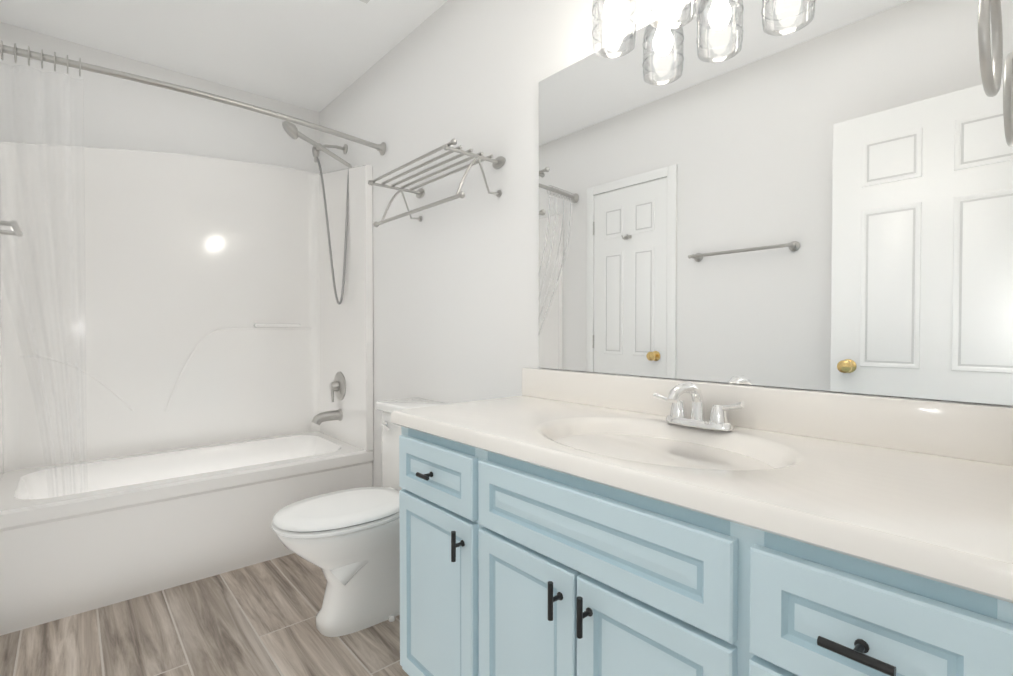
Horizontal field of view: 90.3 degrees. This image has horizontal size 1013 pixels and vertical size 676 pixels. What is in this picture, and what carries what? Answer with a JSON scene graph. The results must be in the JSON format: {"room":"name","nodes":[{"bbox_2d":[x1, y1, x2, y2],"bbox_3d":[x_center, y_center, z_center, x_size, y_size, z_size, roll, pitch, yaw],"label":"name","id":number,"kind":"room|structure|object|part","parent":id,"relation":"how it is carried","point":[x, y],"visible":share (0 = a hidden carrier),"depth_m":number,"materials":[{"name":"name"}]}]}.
{"room":"bathroom","nodes":[
{"label":"bathroom","id":0,"kind":"room"},
{"bbox_2d":[0,22,319,172],"bbox_3d":[-1.826,-0.205,2.844,1.520,2.520,0.100,-1,1,-41],"label":"wall","id":1,"kind":"structure","parent":0,"point":[119,113],"depth_m":2.65,"materials":[{"name":"white paint"}]},
{"bbox_2d":[0,553,408,675],"bbox_3d":[-0.686,1.105,1.550,1.720,0.060,3.580,-1,1,-41],"label":"floor","id":2,"kind":"structure","parent":0,"point":[258,619],"depth_m":1.80,"materials":[{"name":"brown wood"}]},
{"bbox_2d":[0,121,373,635],"bbox_3d":[-1.543,-0.062,2.521,1.516,2.245,0.757,-1,1,-41],"label":"bathtub","id":3,"kind":"object","parent":2,"relation":"on","point":[226,311],"visible":0.96,"depth_m":2.60,"materials":[{"name":"white plastic"}]},
{"bbox_2d":[271,397,449,636],"bbox_3d":[-0.531,0.676,1.969,0.716,0.785,0.480,-1,1,-41],"label":"toilet","id":4,"kind":"object","parent":2,"relation":"on","point":[347,541],"visible":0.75,"depth_m":1.84,"materials":[{"name":"white ceramic"}]},
{"bbox_3d":[-0.614,0.644,1.896,0.496,0.047,0.372,-1,1,-41],"label":"seat","id":5,"kind":"part","parent":4,"relation":"part of","materials":[{"name":"white plastic"}]},
{"bbox_3d":[-0.513,0.377,2.155,0.030,0.034,0.097,-1,1,-41],"label":"lever","id":6,"kind":"part","parent":4,"relation":"part of","materials":[{"name":"silver metal"}]},
{"bbox_2d":[391,367,1012,675],"bbox_3d":[0.283,0.594,1.146,0.568,0.975,1.308,-1,1,-41],"label":"bathroom vanity","id":7,"kind":"object","parent":2,"relation":"on","point":[561,523],"visible":1,"depth_m":0.89,"materials":[{"name":"blue paint"}]},
{"bbox_2d":[653,382,744,430],"bbox_3d":[0.431,0.160,1.200,0.155,0.110,0.233,-1,1,-41],"label":"faucet","id":8,"kind":"object","parent":7,"relation":"on","point":[678,419],"depth_m":1.22,"materials":[{"name":"silver metal"}]},
{"bbox_2d":[0,0,447,111],"bbox_3d":[-0.686,-1.474,1.510,1.720,0.060,3.580,-1,1,-41],"label":"ceiling","id":9,"kind":"structure","parent":0,"point":[317,55],"depth_m":2.42,"materials":[{"name":"white paint"}]},
{"bbox_2d":[319,0,1012,486],"bbox_3d":[-0.074,-0.193,2.060,0.100,2.520,3.580,-1,1,-41],"label":"wall","id":10,"kind":"structure","parent":0,"point":[455,300],"depth_m":2.11,"materials":[{"name":"white paint"}]},
{"bbox_2d":[368,138,505,226],"bbox_3d":[-0.310,-0.593,2.055,0.253,0.202,0.675,-1,1,-41],"label":"towel shelf","id":11,"kind":"object","parent":10,"relation":"attached to","point":[498,162],"visible":1,"depth_m":1.98,"materials":[{"name":"silver metal"}]},
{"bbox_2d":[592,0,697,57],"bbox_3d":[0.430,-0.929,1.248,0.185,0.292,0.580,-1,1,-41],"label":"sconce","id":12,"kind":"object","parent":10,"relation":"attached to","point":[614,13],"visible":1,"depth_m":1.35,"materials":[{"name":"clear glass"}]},
{"bbox_2d":[539,0,1012,405],"bbox_3d":[0.517,-0.385,1.294,0.006,0.992,1.228,-1,1,-41],"label":"mirror","id":13,"kind":"object","parent":10,"relation":"attached to","point":[810,194],"visible":1,"depth_m":1.15,"materials":[{"name":"silver mirror"}]},
{"bbox_3d":[0.755,-0.170,0.609,0.550,2.520,0.100,-1,1,-41],"label":"wall","id":14,"kind":"structure","parent":0,"visible":0},
{"bbox_2d":[978,0,1002,96],"bbox_3d":[0.771,-0.479,0.745,0.177,0.208,0.090,-1,1,-41],"label":"towel ring","id":15,"kind":"object","parent":14,"relation":"attached to","point":[991,71],"visible":1,"depth_m":0.76,"materials":[{"name":"silver metal"}]},
{"bbox_3d":[-1.298,-0.176,0.999,0.100,2.520,3.580,-1,1,-41],"label":"wall","id":16,"kind":"structure","parent":0,"visible":0},
{"bbox_2d":[2,45,385,154],"bbox_3d":[-1.198,-0.979,2.107,1.518,0.068,0.126,-1,1,-41],"label":"rail","id":17,"kind":"object","parent":16,"relation":"attached to","point":[381,148],"visible":0.98,"depth_m":1.97,"materials":[{"name":"silver metal"}]},
{"bbox_2d":[0,40,87,497],"bbox_3d":[-1.743,-0.115,1.854,0.303,1.771,0.406,-1,1,-41],"label":"shower curtain","id":18,"kind":"object","parent":17,"relation":"hanging from","point":[36,85],"visible":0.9,"depth_m":1.85,"materials":[{"name":"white plastic"}]}
]}

